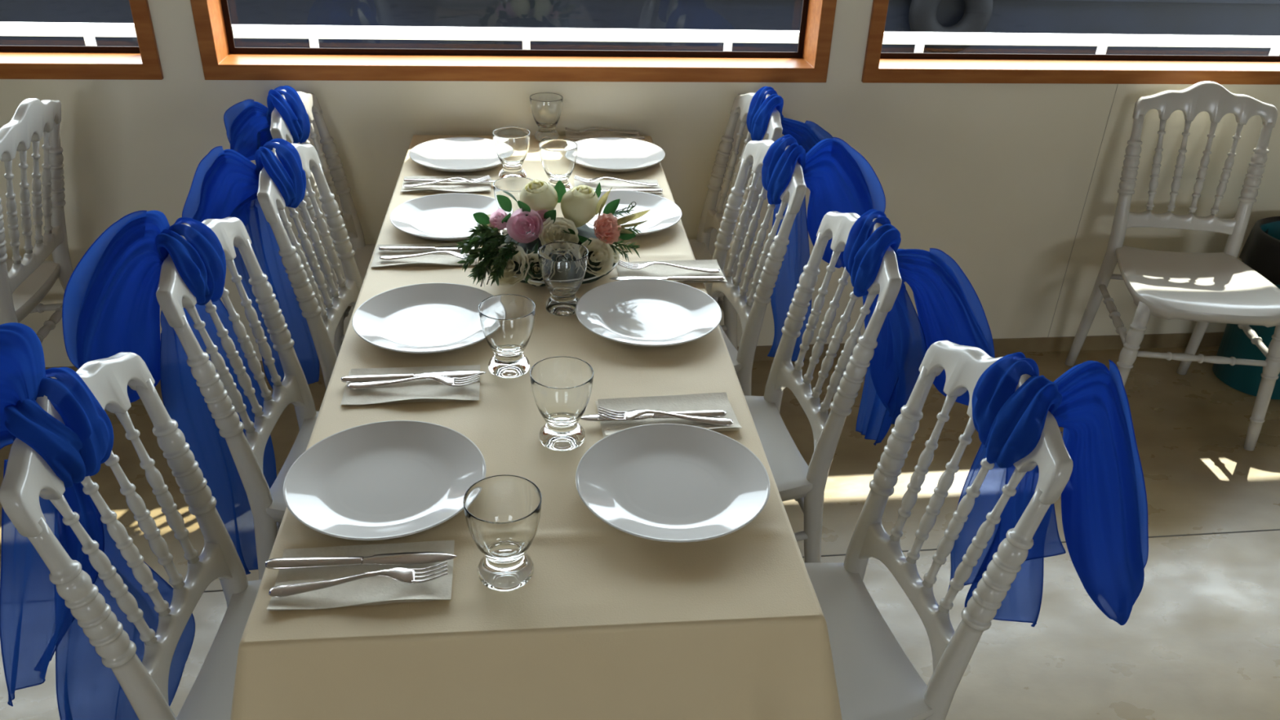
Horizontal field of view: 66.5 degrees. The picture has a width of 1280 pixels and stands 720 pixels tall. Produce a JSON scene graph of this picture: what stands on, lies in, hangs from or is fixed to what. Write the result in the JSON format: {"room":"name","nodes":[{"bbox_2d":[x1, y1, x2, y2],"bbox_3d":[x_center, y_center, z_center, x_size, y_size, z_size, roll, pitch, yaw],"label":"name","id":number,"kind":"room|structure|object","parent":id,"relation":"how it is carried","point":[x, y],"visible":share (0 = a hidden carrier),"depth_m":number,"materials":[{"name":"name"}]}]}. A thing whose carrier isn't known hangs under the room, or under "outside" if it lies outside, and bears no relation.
{"room":"ship interior","nodes":[
{"label":"ship interior","id":0,"kind":"room"},
{"bbox_2d":[0,0,1279,367],"bbox_3d":[-0.114,-0.916,2.823,9.200,2.260,0.161,-2,30,-7],"label":"wall","id":1,"kind":"structure","parent":0,"point":[995,178],"depth_m":2.97,"materials":[{"name":"paint"}]},
{"bbox_2d":[0,0,163,79],"bbox_3d":[-2.157,-1.160,2.379,1.754,0.896,0.169,-2,30,-7],"label":"window","id":2,"kind":"structure","parent":1,"relation":"attached to","point":[142,62],"depth_m":2.61,"materials":[{"name":"brown wood"}]},
{"bbox_2d":[190,0,836,82],"bbox_3d":[-0.312,-1.218,2.609,1.745,0.896,0.169,-2,30,-7],"label":"window","id":3,"kind":"structure","parent":1,"relation":"attached to","point":[220,59],"depth_m":2.77,"materials":[{"name":"brown wood"}]},
{"bbox_2d":[44,332,1223,376],"bbox_3d":[-0.139,-0.006,3.251,8.800,0.055,0.006,-2,30,-7],"label":"baseboard","id":4,"kind":"structure","parent":1,"relation":"attached to","point":[1209,339],"depth_m":3.46,"materials":[{"name":"plastic"}]},
{"bbox_2d":[861,0,1279,84],"bbox_3d":[2.141,-1.295,2.914,2.980,0.896,0.169,-2,30,-7],"label":"window","id":5,"kind":"structure","parent":1,"relation":"attached to","point":[879,67],"depth_m":2.98,"materials":[{"name":"brown wood"}]},
{"bbox_2d":[0,346,1279,719],"bbox_3d":[0.238,1.603,0.631,9.200,0.100,6.600,-2,30,-7],"label":"floor","id":6,"kind":"structure","parent":0,"point":[1200,638],"depth_m":2.46,"materials":[{"name":"stone"}]},
{"bbox_2d":[0,97,73,342],"bbox_3d":[-1.745,-0.189,2.541,0.548,0.972,0.469,0,30,-4],"label":"dining chair","id":7,"kind":"object","parent":6,"relation":"on","point":[24,282],"visible":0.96,"depth_m":2.49,"materials":[{"name":"grey plastic"}]},
{"bbox_2d":[0,351,261,719],"bbox_3d":[-0.525,0.448,1.516,0.549,0.972,0.422,1,30,-3],"label":"dining chair","id":8,"kind":"object","parent":6,"relation":"on","point":[28,477],"visible":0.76,"depth_m":1.39,"materials":[{"name":"grey plastic"}]},
{"bbox_2d":[0,322,195,719],"bbox_3d":[-0.848,0.309,1.500,0.225,0.903,0.434,-2,30,-7],"label":"sash","id":9,"kind":"object","parent":8,"relation":"attached to","point":[36,622],"depth_m":1.38,"materials":[{"name":"blue fabric"}]},
{"bbox_2d":[155,217,319,579],"bbox_3d":[-0.565,0.186,1.971,0.549,0.972,0.422,1,30,-2],"label":"dining chair","id":10,"kind":"object","parent":6,"relation":"on","point":[219,390],"visible":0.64,"depth_m":1.84,"materials":[{"name":"grey plastic"}]},
{"bbox_2d":[62,210,276,574],"bbox_3d":[-0.871,0.116,1.902,0.338,0.878,0.240,-20,36,-33],"label":"sash","id":11,"kind":"object","parent":10,"relation":"attached to","point":[110,307],"depth_m":1.74,"materials":[{"name":"blue fabric"}]},
{"bbox_2d":[257,142,363,391],"bbox_3d":[-0.557,-0.045,2.373,0.549,0.972,0.422,1,30,-2],"label":"dining chair","id":12,"kind":"object","parent":6,"relation":"on","point":[322,323],"visible":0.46,"depth_m":2.23,"materials":[{"name":"grey plastic"}]},
{"bbox_2d":[182,137,319,390],"bbox_3d":[-0.877,-0.174,2.217,0.262,0.634,0.218,-2,30,-7],"label":"sash","id":13,"kind":"object","parent":12,"relation":"attached to","point":[225,183],"depth_m":2.12,"materials":[{"name":"blue fabric"}]},
{"bbox_2d":[270,89,375,356],"bbox_3d":[-0.678,-0.272,2.760,0.549,0.972,0.422,1,30,-3],"label":"dining chair","id":14,"kind":"object","parent":6,"relation":"on","point":[279,129],"visible":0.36,"depth_m":2.71,"materials":[{"name":"grey plastic"}]},
{"bbox_2d":[223,85,310,160],"bbox_3d":[-0.972,-0.588,2.541,0.214,0.255,0.162,6,30,6],"label":"sash","id":15,"kind":"object","parent":14,"relation":"attached to","point":[247,122],"depth_m":2.51,"materials":[{"name":"blue fabric"}]},
{"bbox_2d":[688,91,782,351],"bbox_3d":[0.079,-0.296,2.854,0.549,0.972,0.422,-4,31,-11],"label":"dining chair","id":16,"kind":"object","parent":6,"relation":"on","point":[710,219],"visible":0.32,"depth_m":2.84,"materials":[{"name":"grey plastic"}]},
{"bbox_2d":[746,86,832,154],"bbox_3d":[0.430,-0.608,2.740,0.272,0.309,0.215,-2,30,-7],"label":"sash","id":17,"kind":"object","parent":16,"relation":"attached to","point":[807,135],"depth_m":2.67,"materials":[{"name":"blue fabric"}]},
{"bbox_2d":[705,139,806,395],"bbox_3d":[0.074,-0.073,2.465,0.549,0.972,0.422,-5,31,-12],"label":"dining chair","id":18,"kind":"object","parent":6,"relation":"on","point":[751,309],"visible":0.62,"depth_m":2.38,"materials":[{"name":"grey plastic"}]},
{"bbox_2d":[761,134,885,361],"bbox_3d":[0.438,-0.257,2.421,0.319,0.606,0.187,-4,30,-11],"label":"sash","id":19,"kind":"object","parent":18,"relation":"attached to","point":[837,177],"depth_m":2.31,"materials":[{"name":"blue fabric"}]},
{"bbox_2d":[744,211,902,562],"bbox_3d":[0.181,0.160,2.067,0.549,0.972,0.422,-3,30,-10],"label":"dining chair","id":20,"kind":"object","parent":6,"relation":"on","point":[794,479],"visible":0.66,"depth_m":1.99,"materials":[{"name":"grey plastic"}]},
{"bbox_2d":[843,208,995,445],"bbox_3d":[0.575,-0.050,2.012,0.374,0.545,0.242,-2,30,-7],"label":"sash","id":21,"kind":"object","parent":20,"relation":"attached to","point":[948,307],"depth_m":1.94,"materials":[{"name":"blue fabric"}]},
{"bbox_2d":[804,340,1073,719],"bbox_3d":[0.272,0.445,1.577,0.549,0.972,0.422,-5,31,-12],"label":"dining chair","id":22,"kind":"object","parent":6,"relation":"on","point":[876,679],"visible":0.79,"depth_m":1.51,"materials":[{"name":"grey plastic"}]},
{"bbox_2d":[947,351,1148,626],"bbox_3d":[0.641,0.255,1.514,0.313,0.575,0.299,17,33,23],"label":"sash","id":23,"kind":"object","parent":22,"relation":"attached to","point":[1104,504],"depth_m":1.46,"materials":[{"name":"blue fabric"}]},
{"bbox_2d":[1064,80,1279,450],"bbox_3d":[1.687,-0.286,2.951,0.469,0.972,0.548,6,30,7],"label":"dining chair","id":24,"kind":"object","parent":6,"relation":"on","point":[1204,288],"visible":0.98,"depth_m":2.95,"materials":[{"name":"grey plastic"}]},
{"bbox_2d":[1212,216,1279,399],"bbox_3d":[2.115,-0.166,3.207,0.348,0.533,0.346,-2,30,-7],"label":"waste bin","id":25,"kind":"object","parent":6,"relation":"on","point":[1260,251],"visible":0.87,"depth_m":3.19,"materials":[{"name":"teal plastic"}]},
{"bbox_3d":[-0.227,0.177,2.191,0.678,0.787,1.943,-1,30,-6],"label":"dining table","id":26,"kind":"object","parent":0,"visible":0},
{"bbox_2d":[230,134,842,719],"bbox_3d":[-0.216,-0.020,2.044,0.878,0.315,2.055,-2,30,-7],"label":"tablecloth","id":27,"kind":"object","parent":26,"relation":"on","point":[608,623],"visible":0.55,"depth_m":1.22,"materials":[{"name":"beige fabric"}]},
{"bbox_2d":[266,540,454,611],"bbox_3d":[-0.343,0.266,1.219,0.215,0.009,0.112,-2,30,-7],"label":"paper napkin","id":28,"kind":"object","parent":27,"relation":"on","point":[375,590],"visible":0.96,"depth_m":1.21,"materials":[{"name":"white paper"}]},
{"bbox_2d":[268,560,448,597],"bbox_3d":[-0.343,0.269,1.195,0.212,0.016,0.028,-4,30,-11],"label":"fork","id":29,"kind":"object","parent":28,"relation":"on","point":[403,575],"visible":1,"depth_m":1.19,"materials":[{"name":"silver metal"}]},
{"bbox_2d":[265,551,456,568],"bbox_3d":[-0.351,0.253,1.233,0.235,0.007,0.022,-1,30,-6],"label":"table knife","id":30,"kind":"object","parent":28,"relation":"on","point":[413,557],"visible":1,"depth_m":1.23,"materials":[{"name":"silver metal"}]},
{"bbox_2d":[282,420,486,540],"bbox_3d":[-0.355,0.170,1.371,0.275,0.023,0.275,21,35,29],"label":"dinner plate","id":31,"kind":"object","parent":27,"relation":"on","point":[383,480],"visible":1,"depth_m":1.38,"materials":[{"name":"white ceramic"}]},
{"bbox_2d":[340,364,479,405],"bbox_3d":[-0.376,0.039,1.613,0.218,0.010,0.113,-2,30,-7],"label":"paper napkin","id":32,"kind":"object","parent":27,"relation":"on","point":[420,390],"visible":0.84,"depth_m":1.60,"materials":[{"name":"white paper"}]},
{"bbox_2d":[341,370,485,382],"bbox_3d":[-0.376,0.026,1.625,0.235,0.007,0.022,-3,30,-8],"label":"table knife","id":33,"kind":"object","parent":32,"relation":"on","point":[362,378],"visible":0.93,"depth_m":1.62,"materials":[{"name":"silver metal"}]},
{"bbox_2d":[347,373,479,389],"bbox_3d":[-0.371,0.035,1.601,0.212,0.016,0.028,-1,30,-6],"label":"fork","id":34,"kind":"object","parent":32,"relation":"on","point":[451,381],"visible":1,"depth_m":1.60,"materials":[{"name":"silver metal"}]},
{"bbox_2d":[351,283,493,354],"bbox_3d":[-0.385,-0.072,1.791,0.275,0.023,0.275,21,35,29],"label":"dinner plate","id":35,"kind":"object","parent":27,"relation":"on","point":[423,318],"visible":0.85,"depth_m":1.80,"materials":[{"name":"white ceramic"}]},
{"bbox_2d":[370,243,478,267],"bbox_3d":[-0.453,-0.224,2.065,0.218,0.010,0.112,-2,30,-7],"label":"paper napkin","id":36,"kind":"object","parent":27,"relation":"on","point":[437,259],"visible":0.66,"depth_m":2.05,"materials":[{"name":"white paper"}]},
{"bbox_2d":[379,250,470,260],"bbox_3d":[-0.435,-0.220,2.040,0.212,0.016,0.028,-1,30,-6],"label":"fork","id":37,"kind":"object","parent":36,"relation":"on","point":[455,254],"visible":0.67,"depth_m":2.04,"materials":[{"name":"silver metal"}]},
{"bbox_2d":[378,245,480,250],"bbox_3d":[-0.437,-0.239,2.083,0.235,0.007,0.022,-1,30,-6],"label":"table knife","id":38,"kind":"object","parent":36,"relation":"on","point":[446,247],"visible":0.7,"depth_m":2.07,"materials":[{"name":"silver metal"}]},
{"bbox_2d":[390,193,497,240],"bbox_3d":[-0.427,-0.321,2.221,0.275,0.023,0.275,21,35,29],"label":"dinner plate","id":39,"kind":"object","parent":27,"relation":"on","point":[442,216],"visible":0.68,"depth_m":2.25,"materials":[{"name":"white ceramic"}]},
{"bbox_2d":[400,175,491,192],"bbox_3d":[-0.483,-0.442,2.442,0.218,0.010,0.112,-2,30,-7],"label":"paper napkin","id":40,"kind":"object","parent":27,"relation":"on","point":[447,187],"visible":0.82,"depth_m":2.43,"materials":[{"name":"white paper"}]},
{"bbox_2d":[403,174,489,187],"bbox_3d":[-0.480,-0.445,2.429,0.212,0.016,0.028,-7,31,-15],"label":"fork","id":41,"kind":"object","parent":40,"relation":"on","point":[485,178],"visible":1,"depth_m":2.43,"materials":[{"name":"silver metal"}]},
{"bbox_2d":[404,177,495,182],"bbox_3d":[-0.473,-0.451,2.449,0.235,0.007,0.022,0,30,-4],"label":"table knife","id":42,"kind":"object","parent":40,"relation":"on","point":[406,180],"visible":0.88,"depth_m":2.44,"materials":[{"name":"silver metal"}]},
{"bbox_2d":[408,137,502,172],"bbox_3d":[-0.475,-0.543,2.606,0.275,0.023,0.275,24,37,33],"label":"dinner plate","id":43,"kind":"object","parent":27,"relation":"on","point":[451,154],"visible":0.89,"depth_m":2.63,"materials":[{"name":"white ceramic"}]},
{"bbox_2d":[462,475,542,591],"bbox_3d":[-0.168,0.218,1.204,0.094,0.120,0.094,-2,30,-7],"label":"drinking glass","id":44,"kind":"object","parent":27,"relation":"on","point":[502,513],"visible":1,"depth_m":1.20,"materials":[{"name":"clear glass"}]},
{"bbox_2d":[478,293,535,377],"bbox_3d":[-0.222,-0.037,1.644,0.094,0.120,0.094,-2,30,-7],"label":"drinking glass","id":45,"kind":"object","parent":27,"relation":"on","point":[507,321],"visible":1,"depth_m":1.64,"materials":[{"name":"clear glass"}]},
{"bbox_2d":[492,126,529,178],"bbox_3d":[-0.325,-0.520,2.478,0.094,0.120,0.094,-2,30,-7],"label":"drinking glass","id":46,"kind":"object","parent":27,"relation":"on","point":[511,144],"visible":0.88,"depth_m":2.45,"materials":[{"name":"clear glass"}]},
{"bbox_2d":[493,176,533,235],"bbox_3d":[-0.275,-0.332,2.155,0.094,0.120,0.094,-2,30,-7],"label":"drinking glass","id":47,"kind":"object","parent":27,"relation":"on","point":[513,185],"visible":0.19,"depth_m":2.16,"materials":[{"name":"clear glass"}]},
{"bbox_2d":[529,93,563,141],"bbox_3d":[-0.266,-0.689,2.776,0.094,0.120,0.094,-2,30,-7],"label":"drinking glass","id":48,"kind":"object","parent":27,"relation":"on","point":[546,108],"visible":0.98,"depth_m":2.75,"materials":[{"name":"clear glass"}]},
{"bbox_2d":[454,178,649,286],"bbox_3d":[-0.178,-0.270,1.981,0.391,0.193,0.276,-2,30,-7],"label":"flower centerpiece","id":49,"kind":"object","parent":27,"relation":"on","point":[513,260],"visible":0.91,"depth_m":1.94,"materials":[{"name":"multicoloured plant"}]},
{"bbox_2d":[512,253,619,284],"bbox_3d":[-0.174,-0.204,2.028,0.264,0.032,0.264,-2,30,-7],"label":"bowl","id":50,"kind":"object","parent":49,"relation":"on","point":[531,277],"depth_m":1.93,"materials":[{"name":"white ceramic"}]},
{"bbox_2d":[538,138,577,191],"bbox_3d":[-0.200,-0.471,2.402,0.094,0.120,0.094,-2,30,-7],"label":"drinking glass","id":51,"kind":"object","parent":27,"relation":"on","point":[558,157],"visible":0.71,"depth_m":2.37,"materials":[{"name":"clear glass"}]},
{"bbox_2d":[529,355,593,450],"bbox_3d":[-0.117,0.069,1.467,0.094,0.120,0.094,-2,30,-7],"label":"drinking glass","id":52,"kind":"object","parent":27,"relation":"on","point":[562,386],"visible":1,"depth_m":1.46,"materials":[{"name":"clear glass"}]},
{"bbox_2d":[537,241,588,315],"bbox_3d":[-0.145,-0.150,1.847,0.094,0.120,0.094,-2,30,-7],"label":"drinking glass","id":53,"kind":"object","parent":27,"relation":"on","point":[562,264],"visible":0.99,"depth_m":1.83,"materials":[{"name":"clear glass"}]},
{"bbox_2d":[564,131,641,142],"bbox_3d":[-0.105,-0.644,2.823,0.216,0.006,0.113,-2,30,-7],"label":"paper napkin","id":54,"kind":"object","parent":27,"relation":"on","point":[585,134],"visible":0.46,"depth_m":2.85,"materials":[{"name":"white paper"}]},
{"bbox_2d":[564,127,638,133],"bbox_3d":[-0.111,-0.669,2.845,0.212,0.016,0.028,0,30,-5],"label":"fork","id":55,"kind":"object","parent":54,"relation":"on","point":[566,128],"visible":1,"depth_m":2.84,"materials":[{"name":"silver metal"}]},
{"bbox_2d":[563,136,644,140],"bbox_3d":[-0.102,-0.635,2.796,0.235,0.007,0.022,-3,30,-9],"label":"table knife","id":56,"kind":"object","parent":54,"relation":"on","point":[631,137],"visible":0.61,"depth_m":2.80,"materials":[{"name":"silver metal"}]},
{"bbox_2d":[573,179,663,195],"bbox_3d":[-0.055,-0.434,2.460,0.217,0.008,0.112,-2,30,-7],"label":"paper napkin","id":57,"kind":"object","parent":27,"relation":"on","point":[605,184],"visible":0.45,"depth_m":2.48,"materials":[{"name":"white paper"}]},
{"bbox_2d":[573,175,657,186],"bbox_3d":[-0.061,-0.455,2.476,0.212,0.016,0.028,3,30,2],"label":"fork","id":58,"kind":"object","parent":57,"relation":"on","point":[580,179],"visible":1,"depth_m":2.47,"materials":[{"name":"silver metal"}]},
{"bbox_2d":[593,188,662,192],"bbox_3d":[-0.061,-0.422,2.427,0.235,0.007,0.022,-1,30,-6],"label":"table knife","id":59,"kind":"object","parent":57,"relation":"on","point":[649,190],"visible":0.46,"depth_m":2.43,"materials":[{"name":"silver metal"}]},
{"bbox_2d":[575,137,665,171],"bbox_3d":[-0.070,-0.554,2.652,0.275,0.023,0.275,24,37,33],"label":"dinner plate","id":60,"kind":"object","parent":27,"relation":"on","point":[600,153],"visible":0.91,"depth_m":2.68,"materials":[{"name":"white ceramic"}]},
{"bbox_2d":[586,190,681,235],"bbox_3d":[-0.040,-0.337,2.277,0.275,0.023,0.275,24,37,33],"label":"dinner plate","id":61,"kind":"object","parent":27,"relation":"on","point":[663,214],"visible":0.44,"depth_m":2.32,"materials":[{"name":"white ceramic"}]},
{"bbox_2d":[575,278,721,346],"bbox_3d":[0.016,-0.085,1.841,0.275,0.023,0.275,24,37,33],"label":"dinner plate","id":62,"kind":"object","parent":27,"relation":"on","point":[637,312],"visible":1,"depth_m":1.86,"materials":[{"name":"white ceramic"}]},
{"bbox_2d":[595,392,742,438],"bbox_3d":[0.044,0.086,1.560,0.218,0.010,0.112,-3,30,-9],"label":"paper napkin","id":63,"kind":"object","parent":27,"relation":"on","point":[712,401],"visible":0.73,"depth_m":1.58,"materials":[{"name":"white paper"}]},
{"bbox_2d":[580,409,726,421],"bbox_3d":[0.020,0.088,1.545,0.235,0.007,0.022,-1,30,-6],"label":"table knife","id":64,"kind":"object","parent":63,"relation":"on","point":[705,413],"visible":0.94,"depth_m":1.54,"materials":[{"name":"silver metal"}]},
{"bbox_2d":[597,406,733,425],"bbox_3d":[0.040,0.088,1.536,0.212,0.016,0.028,3,30,1],"label":"fork","id":65,"kind":"object","parent":63,"relation":"on","point":[629,415],"visible":1,"depth_m":1.53,"materials":[{"name":"silver metal"}]},
{"bbox_2d":[616,259,727,283],"bbox_3d":[0.064,-0.184,2.032,0.217,0.009,0.112,-2,30,-8],"label":"paper napkin","id":66,"kind":"object","parent":27,"relation":"on","point":[654,270],"visible":0.62,"depth_m":2.04,"materials":[{"name":"white paper"}]},
{"bbox_2d":[609,275,724,280],"bbox_3d":[0.056,-0.166,1.991,0.235,0.007,0.022,0,30,-5],"label":"table knife","id":67,"kind":"object","parent":66,"relation":"on","point":[675,277],"visible":0.86,"depth_m":1.99,"materials":[{"name":"silver metal"}]},
{"bbox_2d":[617,260,719,273],"bbox_3d":[0.060,-0.195,2.031,0.212,0.016,0.028,3,30,1],"label":"fork","id":68,"kind":"object","parent":66,"relation":"on","point":[632,266],"visible":1,"depth_m":2.03,"materials":[{"name":"silver metal"}]},
{"bbox_2d":[575,423,770,542],"bbox_3d":[0.046,0.176,1.389,0.275,0.023,0.275,21,35,29],"label":"dinner plate","id":69,"kind":"object","parent":27,"relation":"on","point":[666,482],"visible":1,"depth_m":1.40,"materials":[{"name":"white ceramic"}]},
{"label":"outside","id":70,"kind":"structure","parent":0,"visible":0},
{"bbox_3d":[-4.094,-13.212,30.067,80.000,0.100,59.840,-2,30,-7],"label":"water surface","id":71,"kind":"object","parent":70,"visible":0},
{"bbox_2d":[0,0,1279,55],"bbox_3d":[0.171,-1.403,6.886,30.000,3.200,2.450,-2,30,-7],"label":"ship hull","id":72,"kind":"object","parent":71,"relation":"on","point":[1175,17],"visible":0.02,"depth_m":5.26,"materials":[{"name":"white metal"}]},
{"bbox_2d":[908,0,992,53],"bbox_3d":[1.706,-1.916,5.356,0.470,0.470,0.117,-2,30,-7],"label":"tyre fender","id":73,"kind":"object","parent":72,"relation":"hanging from","point":[977,14],"visible":0.8,"depth_m":5.34,"materials":[{"name":"black rubber"}]},
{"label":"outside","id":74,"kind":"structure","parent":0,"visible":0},
{"bbox_3d":[0.107,-0.338,3.621,19.000,0.200,0.140,-2,30,-7],"label":"trim","id":75,"kind":"structure","parent":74,"visible":0},
{"bbox_2d":[0,22,1279,55],"bbox_3d":[-0.124,-0.745,3.352,12.500,0.756,0.040,-2,30,-7],"label":"handrail","id":76,"kind":"object","parent":75,"relation":"on","point":[88,31],"visible":0.44,"depth_m":3.17,"materials":[{"name":"white metal"}]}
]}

